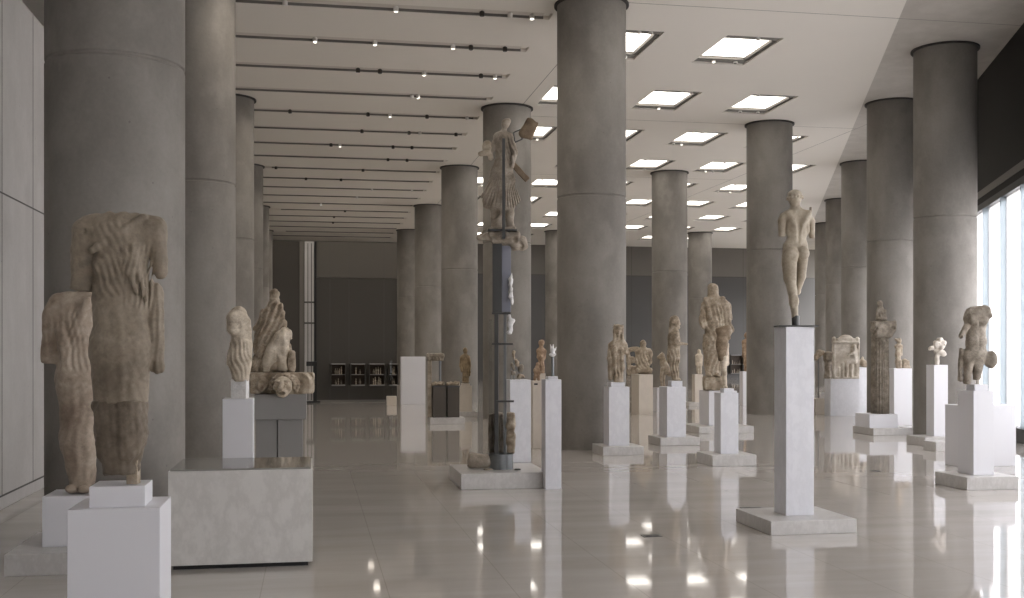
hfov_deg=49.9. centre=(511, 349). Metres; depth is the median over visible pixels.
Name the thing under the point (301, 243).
trim
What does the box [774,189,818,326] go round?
statue
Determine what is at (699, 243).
concrete column
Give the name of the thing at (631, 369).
fragment
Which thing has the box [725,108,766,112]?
tray
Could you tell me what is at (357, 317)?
wall
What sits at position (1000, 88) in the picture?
wall
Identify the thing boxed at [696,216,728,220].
ceiling light
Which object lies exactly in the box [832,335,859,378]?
relief stele
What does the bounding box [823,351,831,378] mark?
fragment
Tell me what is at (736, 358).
display case
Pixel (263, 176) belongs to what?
track
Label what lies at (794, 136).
ceiling light
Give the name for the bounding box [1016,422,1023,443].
baseboard
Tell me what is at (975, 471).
pedestal
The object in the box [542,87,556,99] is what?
diffuser
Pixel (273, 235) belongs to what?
track
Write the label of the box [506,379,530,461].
pedestal
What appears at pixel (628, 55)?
tray
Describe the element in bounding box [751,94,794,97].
tray
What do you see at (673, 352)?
statue
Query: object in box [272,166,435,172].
track
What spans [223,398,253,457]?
pedestal
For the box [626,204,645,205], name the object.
tray
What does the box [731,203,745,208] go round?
ceiling light
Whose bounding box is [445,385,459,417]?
plinth
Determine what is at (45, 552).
pedestal
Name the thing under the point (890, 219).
concrete column
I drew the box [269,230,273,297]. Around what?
concrete column
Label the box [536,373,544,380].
pedestal
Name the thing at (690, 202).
diffuser
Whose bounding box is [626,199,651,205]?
ceiling light
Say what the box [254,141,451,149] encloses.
track
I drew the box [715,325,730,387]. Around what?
male torso
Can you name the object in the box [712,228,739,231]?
ceiling light
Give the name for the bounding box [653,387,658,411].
pedestal
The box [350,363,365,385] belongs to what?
display case
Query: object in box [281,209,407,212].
track
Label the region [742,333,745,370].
statue
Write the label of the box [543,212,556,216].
ceiling light
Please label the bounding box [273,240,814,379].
wall
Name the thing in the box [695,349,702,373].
statue
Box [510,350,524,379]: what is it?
statue
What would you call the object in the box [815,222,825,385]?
concrete column
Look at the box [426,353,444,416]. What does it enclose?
column capital
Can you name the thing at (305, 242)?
trim
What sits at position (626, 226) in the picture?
diffuser
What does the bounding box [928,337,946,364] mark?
fragment
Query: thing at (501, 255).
steel post
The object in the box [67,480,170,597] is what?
pedestal
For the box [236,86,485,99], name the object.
track
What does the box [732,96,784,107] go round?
diffuser
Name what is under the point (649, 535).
floor vent
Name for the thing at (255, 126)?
track
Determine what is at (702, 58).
tray
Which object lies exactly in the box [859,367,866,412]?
pedestal
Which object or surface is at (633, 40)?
diffuser
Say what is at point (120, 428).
drapery
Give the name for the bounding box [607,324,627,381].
statue
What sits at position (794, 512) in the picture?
pedestal
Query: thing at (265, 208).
concrete column
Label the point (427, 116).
track
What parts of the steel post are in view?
rail, plate, rod, rail, blue panel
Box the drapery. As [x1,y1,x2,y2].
[91,401,148,475]
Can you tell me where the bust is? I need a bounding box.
[549,344,555,375]
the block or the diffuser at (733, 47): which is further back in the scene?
the diffuser at (733, 47)
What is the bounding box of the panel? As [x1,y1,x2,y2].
[400,357,424,404]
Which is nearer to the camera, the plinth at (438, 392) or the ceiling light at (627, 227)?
the plinth at (438, 392)
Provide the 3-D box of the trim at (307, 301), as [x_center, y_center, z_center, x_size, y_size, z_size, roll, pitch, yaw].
[-5.806,-0.810,31.513,0.274,4.500,0.014,0,0,-10]
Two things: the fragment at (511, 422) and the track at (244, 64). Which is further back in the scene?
the track at (244, 64)
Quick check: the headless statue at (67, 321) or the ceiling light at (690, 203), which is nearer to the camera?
the headless statue at (67, 321)
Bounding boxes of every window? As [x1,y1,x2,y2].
[988,208,992,390]
[1006,197,1010,404]
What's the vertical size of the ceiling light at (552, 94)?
0.099 m
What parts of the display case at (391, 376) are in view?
panel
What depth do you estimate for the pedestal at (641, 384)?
25.24 m
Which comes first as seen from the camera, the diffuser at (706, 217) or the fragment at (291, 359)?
the fragment at (291, 359)
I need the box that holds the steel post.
[488,138,516,469]
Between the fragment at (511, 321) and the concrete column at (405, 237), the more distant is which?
the concrete column at (405, 237)
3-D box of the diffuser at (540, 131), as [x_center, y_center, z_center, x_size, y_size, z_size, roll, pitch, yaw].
[0.429,-5.350,26.748,0.890,0.020,1.200,0,0,-10]
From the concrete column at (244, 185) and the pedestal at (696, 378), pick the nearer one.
the concrete column at (244, 185)
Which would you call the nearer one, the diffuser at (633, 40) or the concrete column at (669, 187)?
the diffuser at (633, 40)
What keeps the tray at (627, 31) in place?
on the ceiling light at (634, 38)
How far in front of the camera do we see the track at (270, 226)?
47.41 m
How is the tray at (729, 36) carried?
on the ceiling light at (733, 46)
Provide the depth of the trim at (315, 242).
31.52 m
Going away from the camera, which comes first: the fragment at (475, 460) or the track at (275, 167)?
the fragment at (475, 460)
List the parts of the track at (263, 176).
rail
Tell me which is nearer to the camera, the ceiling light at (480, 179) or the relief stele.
the relief stele
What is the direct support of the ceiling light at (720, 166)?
attached to the ceiling
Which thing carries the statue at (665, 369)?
on the pedestal at (655, 390)
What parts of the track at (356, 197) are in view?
rail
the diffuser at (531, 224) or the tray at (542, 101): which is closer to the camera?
the tray at (542, 101)
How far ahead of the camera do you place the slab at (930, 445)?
16.19 m
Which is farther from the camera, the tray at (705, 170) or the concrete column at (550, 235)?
the concrete column at (550, 235)
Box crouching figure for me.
[876,300,886,320]
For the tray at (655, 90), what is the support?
on the ceiling light at (658, 96)
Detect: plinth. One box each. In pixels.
[432,385,445,417]
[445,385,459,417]
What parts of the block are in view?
plate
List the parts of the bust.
rod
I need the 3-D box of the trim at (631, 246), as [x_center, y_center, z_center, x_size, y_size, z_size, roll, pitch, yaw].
[-0.310,-1.890,54.835,33.000,6.760,0.026,0,0,-10]
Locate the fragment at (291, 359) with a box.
[287,350,295,371]
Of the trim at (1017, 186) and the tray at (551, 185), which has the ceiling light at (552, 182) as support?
the tray at (551, 185)
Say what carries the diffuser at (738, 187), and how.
attached to the ceiling light at (735, 188)
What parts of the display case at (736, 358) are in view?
frame, panel, frame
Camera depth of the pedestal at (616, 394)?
15.66 m
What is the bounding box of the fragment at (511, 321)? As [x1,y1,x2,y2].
[507,314,514,333]
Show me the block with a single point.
(226, 512)
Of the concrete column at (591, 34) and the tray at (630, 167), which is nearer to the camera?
the concrete column at (591, 34)
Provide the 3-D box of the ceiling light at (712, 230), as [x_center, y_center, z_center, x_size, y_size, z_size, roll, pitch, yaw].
[9.221,-5.315,49.090,0.980,0.030,0.240,0,0,-10]
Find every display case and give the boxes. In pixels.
[331,363,345,385]
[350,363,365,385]
[369,363,384,385]
[388,363,397,385]
[729,355,743,373]
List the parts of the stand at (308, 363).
post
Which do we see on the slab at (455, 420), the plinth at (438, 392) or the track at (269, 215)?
the plinth at (438, 392)
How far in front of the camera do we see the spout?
12.66 m
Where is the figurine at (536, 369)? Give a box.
[533,362,540,380]
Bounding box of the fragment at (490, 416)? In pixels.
[488,412,502,452]
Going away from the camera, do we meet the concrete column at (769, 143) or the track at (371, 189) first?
the concrete column at (769, 143)
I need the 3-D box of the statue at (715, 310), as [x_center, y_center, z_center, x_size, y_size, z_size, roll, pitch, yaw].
[3.731,-0.241,20.052,0.647,1.958,0.396,0,0,3]
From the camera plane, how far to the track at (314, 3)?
17.02 m
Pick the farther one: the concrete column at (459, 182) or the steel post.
the concrete column at (459, 182)
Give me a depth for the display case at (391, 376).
31.97 m
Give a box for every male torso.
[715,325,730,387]
[957,305,997,383]
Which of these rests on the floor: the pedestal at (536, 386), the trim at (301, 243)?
the pedestal at (536, 386)
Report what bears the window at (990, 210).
in the wall at (1000, 88)
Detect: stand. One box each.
[306,361,319,402]
[386,396,396,405]
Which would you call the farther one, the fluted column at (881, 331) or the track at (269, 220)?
the track at (269, 220)
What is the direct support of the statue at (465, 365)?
on the pedestal at (465, 390)
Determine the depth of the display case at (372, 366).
31.88 m
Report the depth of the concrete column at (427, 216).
39.73 m
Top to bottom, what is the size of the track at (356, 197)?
0.111 m
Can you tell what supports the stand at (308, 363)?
on the floor
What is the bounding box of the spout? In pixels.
[249,372,314,397]
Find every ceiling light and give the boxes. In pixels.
[478,177,482,185]
[531,179,556,187]
[531,197,541,202]
[531,224,551,227]
[533,126,556,139]
[538,85,556,103]
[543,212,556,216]
[626,30,661,57]
[626,129,641,140]
[626,159,672,169]
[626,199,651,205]
[626,226,647,229]
[632,90,698,108]
[669,132,724,144]
[687,201,712,206]
[695,35,779,63]
[695,162,742,171]
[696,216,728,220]
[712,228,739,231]
[714,184,745,192]
[725,94,794,112]
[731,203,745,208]
[793,135,804,141]
[793,164,812,172]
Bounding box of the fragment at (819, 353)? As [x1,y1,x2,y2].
[814,349,824,397]
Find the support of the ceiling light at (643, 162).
attached to the ceiling
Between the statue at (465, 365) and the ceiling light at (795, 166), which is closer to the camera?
the statue at (465, 365)
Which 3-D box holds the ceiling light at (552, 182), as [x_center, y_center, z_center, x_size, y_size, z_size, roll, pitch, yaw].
[1.137,-5.311,34.865,0.985,0.099,1.760,0,0,-10]
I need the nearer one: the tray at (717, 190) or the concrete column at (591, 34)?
the concrete column at (591, 34)
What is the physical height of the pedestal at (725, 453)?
0.989 m
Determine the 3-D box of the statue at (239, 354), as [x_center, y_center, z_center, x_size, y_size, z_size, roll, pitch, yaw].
[-2.656,0.021,10.730,0.254,0.902,0.217,0,0,-7]
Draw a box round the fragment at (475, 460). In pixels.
[467,452,490,467]
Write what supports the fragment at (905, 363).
on the pedestal at (900, 379)
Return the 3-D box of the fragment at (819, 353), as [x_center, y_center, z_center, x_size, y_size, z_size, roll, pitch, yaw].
[7.113,0.552,25.503,0.295,1.127,0.153,0,0,3]
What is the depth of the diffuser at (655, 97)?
23.32 m
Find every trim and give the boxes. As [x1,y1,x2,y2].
[0,191,43,497]
[299,241,303,371]
[304,241,313,400]
[304,243,313,399]
[314,241,316,360]
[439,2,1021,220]
[531,246,745,364]
[977,160,1023,199]
[977,176,1023,217]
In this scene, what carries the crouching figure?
on the fluted column at (881, 331)
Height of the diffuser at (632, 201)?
0.020 m
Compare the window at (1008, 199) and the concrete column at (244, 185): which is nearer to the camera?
the window at (1008, 199)
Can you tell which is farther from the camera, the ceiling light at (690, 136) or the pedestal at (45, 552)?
the ceiling light at (690, 136)
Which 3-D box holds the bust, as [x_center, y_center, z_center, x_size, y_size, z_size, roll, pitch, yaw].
[0.437,0.111,11.836,0.070,0.347,0.053,0,0,-32]
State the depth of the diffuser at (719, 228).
48.56 m
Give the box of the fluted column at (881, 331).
[870,320,896,413]
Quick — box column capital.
[476,230,527,250]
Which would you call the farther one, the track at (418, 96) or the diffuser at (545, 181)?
the diffuser at (545, 181)
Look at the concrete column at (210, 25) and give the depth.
14.96 m
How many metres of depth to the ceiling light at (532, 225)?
47.18 m
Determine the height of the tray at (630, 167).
0.030 m
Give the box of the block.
[168,457,311,569]
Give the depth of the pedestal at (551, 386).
11.77 m
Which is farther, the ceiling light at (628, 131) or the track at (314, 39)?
the ceiling light at (628, 131)
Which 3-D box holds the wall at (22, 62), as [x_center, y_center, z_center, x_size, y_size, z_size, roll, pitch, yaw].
[-6.284,-1.000,17.661,0.355,4.980,55.001,0,0,-10]
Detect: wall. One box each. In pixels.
[0,0,44,509]
[272,241,396,401]
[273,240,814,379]
[977,23,1023,205]
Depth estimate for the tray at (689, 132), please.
26.80 m
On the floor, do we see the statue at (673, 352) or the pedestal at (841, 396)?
the pedestal at (841, 396)
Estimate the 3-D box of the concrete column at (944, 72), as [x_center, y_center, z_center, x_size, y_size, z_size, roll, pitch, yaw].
[7.597,-1.889,19.300,1.140,6.759,1.140,0,0,13]
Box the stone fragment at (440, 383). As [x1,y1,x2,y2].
[431,381,444,385]
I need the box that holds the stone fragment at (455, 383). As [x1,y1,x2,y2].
[446,381,459,385]
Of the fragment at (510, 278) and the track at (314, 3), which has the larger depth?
the track at (314, 3)
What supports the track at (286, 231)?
attached to the ceiling
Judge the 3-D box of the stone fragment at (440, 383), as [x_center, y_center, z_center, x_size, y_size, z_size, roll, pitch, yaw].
[-1.504,0.674,22.244,0.281,0.099,0.186,0,0,-5]
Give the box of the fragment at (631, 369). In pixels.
[626,346,638,375]
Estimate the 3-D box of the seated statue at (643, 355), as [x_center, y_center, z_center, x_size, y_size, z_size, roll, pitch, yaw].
[3.052,0.161,25.471,0.425,0.796,0.316,0,0,-2]
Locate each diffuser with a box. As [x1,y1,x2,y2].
[531,224,546,225]
[532,179,556,184]
[534,127,550,135]
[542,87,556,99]
[626,33,649,51]
[626,130,633,136]
[626,200,651,203]
[626,226,641,227]
[631,160,664,166]
[639,92,688,103]
[675,132,715,140]
[687,201,706,204]
[701,162,735,168]
[702,38,768,56]
[702,216,721,218]
[715,228,733,229]
[722,185,745,189]
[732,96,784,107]
[793,165,804,169]
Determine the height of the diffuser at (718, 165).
0.020 m
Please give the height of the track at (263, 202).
0.115 m
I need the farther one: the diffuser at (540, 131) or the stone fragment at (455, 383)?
the diffuser at (540, 131)
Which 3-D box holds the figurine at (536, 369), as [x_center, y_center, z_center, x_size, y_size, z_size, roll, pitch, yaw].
[0.375,0.326,16.723,0.113,0.282,0.080,0,0,-14]
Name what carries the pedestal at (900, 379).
on the floor
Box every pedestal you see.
[4,489,88,576]
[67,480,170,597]
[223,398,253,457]
[254,394,306,457]
[459,383,476,416]
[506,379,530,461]
[531,381,541,448]
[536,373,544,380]
[542,376,560,488]
[592,382,643,455]
[626,376,630,409]
[631,374,652,414]
[648,381,699,445]
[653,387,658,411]
[686,374,702,405]
[686,390,753,433]
[697,388,755,465]
[736,327,856,534]
[739,371,745,405]
[814,398,823,414]
[824,379,859,415]
[853,413,912,434]
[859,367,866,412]
[889,368,911,424]
[906,365,947,445]
[935,384,1018,489]
[945,404,1015,465]
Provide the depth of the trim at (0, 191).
10.99 m
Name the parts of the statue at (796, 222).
plate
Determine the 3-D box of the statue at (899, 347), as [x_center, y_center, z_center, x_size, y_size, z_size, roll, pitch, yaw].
[7.722,0.064,21.973,0.168,0.610,0.106,0,0,0]
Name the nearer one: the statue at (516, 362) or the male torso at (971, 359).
the male torso at (971, 359)
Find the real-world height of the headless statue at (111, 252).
1.515 m
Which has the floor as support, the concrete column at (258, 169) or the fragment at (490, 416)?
the concrete column at (258, 169)
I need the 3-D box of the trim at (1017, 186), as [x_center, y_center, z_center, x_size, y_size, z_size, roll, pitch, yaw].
[9.280,-2.730,22.091,0.187,0.120,68.000,0,0,13]
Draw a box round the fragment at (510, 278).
[508,273,513,304]
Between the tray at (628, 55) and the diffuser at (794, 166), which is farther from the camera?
the diffuser at (794, 166)
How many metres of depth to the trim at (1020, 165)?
19.28 m
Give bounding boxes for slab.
[427,416,464,423]
[450,463,542,489]
[923,440,944,451]
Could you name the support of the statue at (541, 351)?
on the pedestal at (542, 375)
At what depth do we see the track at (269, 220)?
45.52 m
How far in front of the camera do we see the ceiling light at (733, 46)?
19.48 m
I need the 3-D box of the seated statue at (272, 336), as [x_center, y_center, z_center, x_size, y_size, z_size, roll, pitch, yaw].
[-2.822,-0.232,12.959,0.520,0.983,0.414,0,0,10]
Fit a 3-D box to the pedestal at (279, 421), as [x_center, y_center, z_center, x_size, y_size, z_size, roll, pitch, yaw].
[-2.720,1.000,12.958,0.591,0.980,0.620,0,0,-10]
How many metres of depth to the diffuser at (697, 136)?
27.51 m
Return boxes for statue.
[40,291,96,493]
[70,211,167,483]
[226,306,252,398]
[250,289,291,371]
[459,347,471,382]
[478,118,538,229]
[510,350,524,379]
[536,340,546,372]
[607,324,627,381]
[634,340,652,373]
[657,352,670,385]
[667,315,687,380]
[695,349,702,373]
[699,283,733,390]
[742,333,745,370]
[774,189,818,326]
[894,338,902,367]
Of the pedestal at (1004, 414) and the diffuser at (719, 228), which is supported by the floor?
the pedestal at (1004, 414)
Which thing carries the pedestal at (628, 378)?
on the floor
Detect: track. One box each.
[236,0,543,19]
[236,32,521,51]
[236,62,501,78]
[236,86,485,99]
[254,108,472,119]
[254,125,461,135]
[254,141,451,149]
[254,154,442,161]
[263,176,428,182]
[263,186,422,191]
[263,194,416,198]
[263,202,412,205]
[269,215,403,218]
[269,220,399,223]
[270,226,396,228]
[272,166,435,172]
[273,235,389,237]
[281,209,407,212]
[286,231,392,233]
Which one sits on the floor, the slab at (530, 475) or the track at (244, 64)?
the slab at (530, 475)
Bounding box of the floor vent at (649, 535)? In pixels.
[641,534,662,536]
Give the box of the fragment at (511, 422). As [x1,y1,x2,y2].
[506,412,515,453]
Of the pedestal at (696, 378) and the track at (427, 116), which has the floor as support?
the pedestal at (696, 378)
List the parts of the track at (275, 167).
rail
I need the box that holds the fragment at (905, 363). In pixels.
[902,359,909,367]
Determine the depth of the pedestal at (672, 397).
17.25 m
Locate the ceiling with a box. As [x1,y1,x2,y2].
[22,0,1023,249]
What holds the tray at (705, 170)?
on the ceiling light at (720, 166)
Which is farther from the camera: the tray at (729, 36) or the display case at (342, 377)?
the display case at (342, 377)
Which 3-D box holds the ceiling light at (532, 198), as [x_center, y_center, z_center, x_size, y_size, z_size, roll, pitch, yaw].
[0.434,-5.311,38.732,0.985,0.099,1.760,0,0,-10]
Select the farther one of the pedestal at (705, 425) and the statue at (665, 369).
the statue at (665, 369)
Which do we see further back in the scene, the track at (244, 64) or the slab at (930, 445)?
the track at (244, 64)
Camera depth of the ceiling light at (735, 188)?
36.37 m
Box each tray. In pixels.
[531,184,556,186]
[533,136,544,139]
[538,100,556,103]
[626,30,661,33]
[626,52,635,57]
[626,166,656,169]
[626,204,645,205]
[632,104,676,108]
[654,90,698,92]
[669,141,703,144]
[689,132,724,133]
[695,56,746,63]
[695,169,723,171]
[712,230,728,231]
[714,190,741,191]
[725,35,779,40]
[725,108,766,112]
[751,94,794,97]
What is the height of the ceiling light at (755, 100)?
0.099 m
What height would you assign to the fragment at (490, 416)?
0.456 m
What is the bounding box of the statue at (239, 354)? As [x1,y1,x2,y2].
[226,306,252,398]
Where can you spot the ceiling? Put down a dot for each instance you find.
(830, 64)
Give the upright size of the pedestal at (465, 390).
0.741 m
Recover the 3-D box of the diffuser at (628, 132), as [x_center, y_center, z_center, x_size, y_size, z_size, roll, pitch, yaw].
[2.495,-5.350,27.123,0.890,0.020,1.200,0,0,-10]
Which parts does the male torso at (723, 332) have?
leg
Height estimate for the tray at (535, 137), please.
0.030 m
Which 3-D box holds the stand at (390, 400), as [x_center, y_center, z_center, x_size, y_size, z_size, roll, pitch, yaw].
[-3.243,0.879,29.600,0.260,1.221,0.260,0,0,-10]
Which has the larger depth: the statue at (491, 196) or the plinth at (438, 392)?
the plinth at (438, 392)
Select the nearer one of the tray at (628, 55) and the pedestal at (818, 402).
the tray at (628, 55)
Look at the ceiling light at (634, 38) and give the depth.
18.92 m
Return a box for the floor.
[0,378,1023,597]
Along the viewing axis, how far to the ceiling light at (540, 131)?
26.88 m
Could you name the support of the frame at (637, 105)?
on the ceiling light at (658, 96)
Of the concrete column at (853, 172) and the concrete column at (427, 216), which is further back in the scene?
the concrete column at (427, 216)
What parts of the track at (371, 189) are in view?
rail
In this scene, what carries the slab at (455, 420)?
on the floor
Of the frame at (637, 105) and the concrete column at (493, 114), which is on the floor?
the concrete column at (493, 114)
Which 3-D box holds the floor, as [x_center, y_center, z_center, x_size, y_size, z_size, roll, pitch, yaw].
[5.051,1.590,23.939,33.500,0.200,63.300,0,0,-10]
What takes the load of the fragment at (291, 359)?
on the spout
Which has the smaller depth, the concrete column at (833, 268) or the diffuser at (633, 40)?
the diffuser at (633, 40)
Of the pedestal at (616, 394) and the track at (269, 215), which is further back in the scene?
the track at (269, 215)
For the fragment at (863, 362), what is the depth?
25.50 m
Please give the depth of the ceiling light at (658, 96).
23.36 m
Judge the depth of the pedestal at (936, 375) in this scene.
17.22 m
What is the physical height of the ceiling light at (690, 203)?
0.099 m
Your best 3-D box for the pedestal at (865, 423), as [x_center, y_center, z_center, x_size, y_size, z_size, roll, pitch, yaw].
[6.595,1.310,19.604,0.763,0.360,0.749,0,0,-10]
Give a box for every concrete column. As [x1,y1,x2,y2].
[44,0,184,496]
[184,0,235,458]
[235,94,255,397]
[254,164,264,333]
[263,205,269,308]
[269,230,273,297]
[396,229,414,383]
[413,204,440,390]
[440,164,478,401]
[481,103,532,418]
[544,230,556,378]
[554,0,628,450]
[650,170,688,399]
[687,232,712,382]
[744,119,794,414]
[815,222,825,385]
[824,198,841,373]
[840,160,866,366]
[864,97,913,420]
[910,41,979,434]
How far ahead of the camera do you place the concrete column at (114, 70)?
8.62 m
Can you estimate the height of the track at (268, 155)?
0.113 m
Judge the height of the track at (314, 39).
0.119 m
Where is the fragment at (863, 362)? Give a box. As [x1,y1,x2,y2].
[859,357,866,366]
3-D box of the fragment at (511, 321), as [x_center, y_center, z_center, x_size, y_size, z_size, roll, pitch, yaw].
[-0.011,-0.286,12.190,0.091,0.225,0.049,0,0,0]
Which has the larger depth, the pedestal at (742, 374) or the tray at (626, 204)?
the tray at (626, 204)
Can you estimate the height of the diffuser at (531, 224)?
0.020 m
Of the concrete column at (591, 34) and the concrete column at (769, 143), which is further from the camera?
the concrete column at (769, 143)
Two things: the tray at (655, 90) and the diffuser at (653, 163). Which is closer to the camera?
the tray at (655, 90)

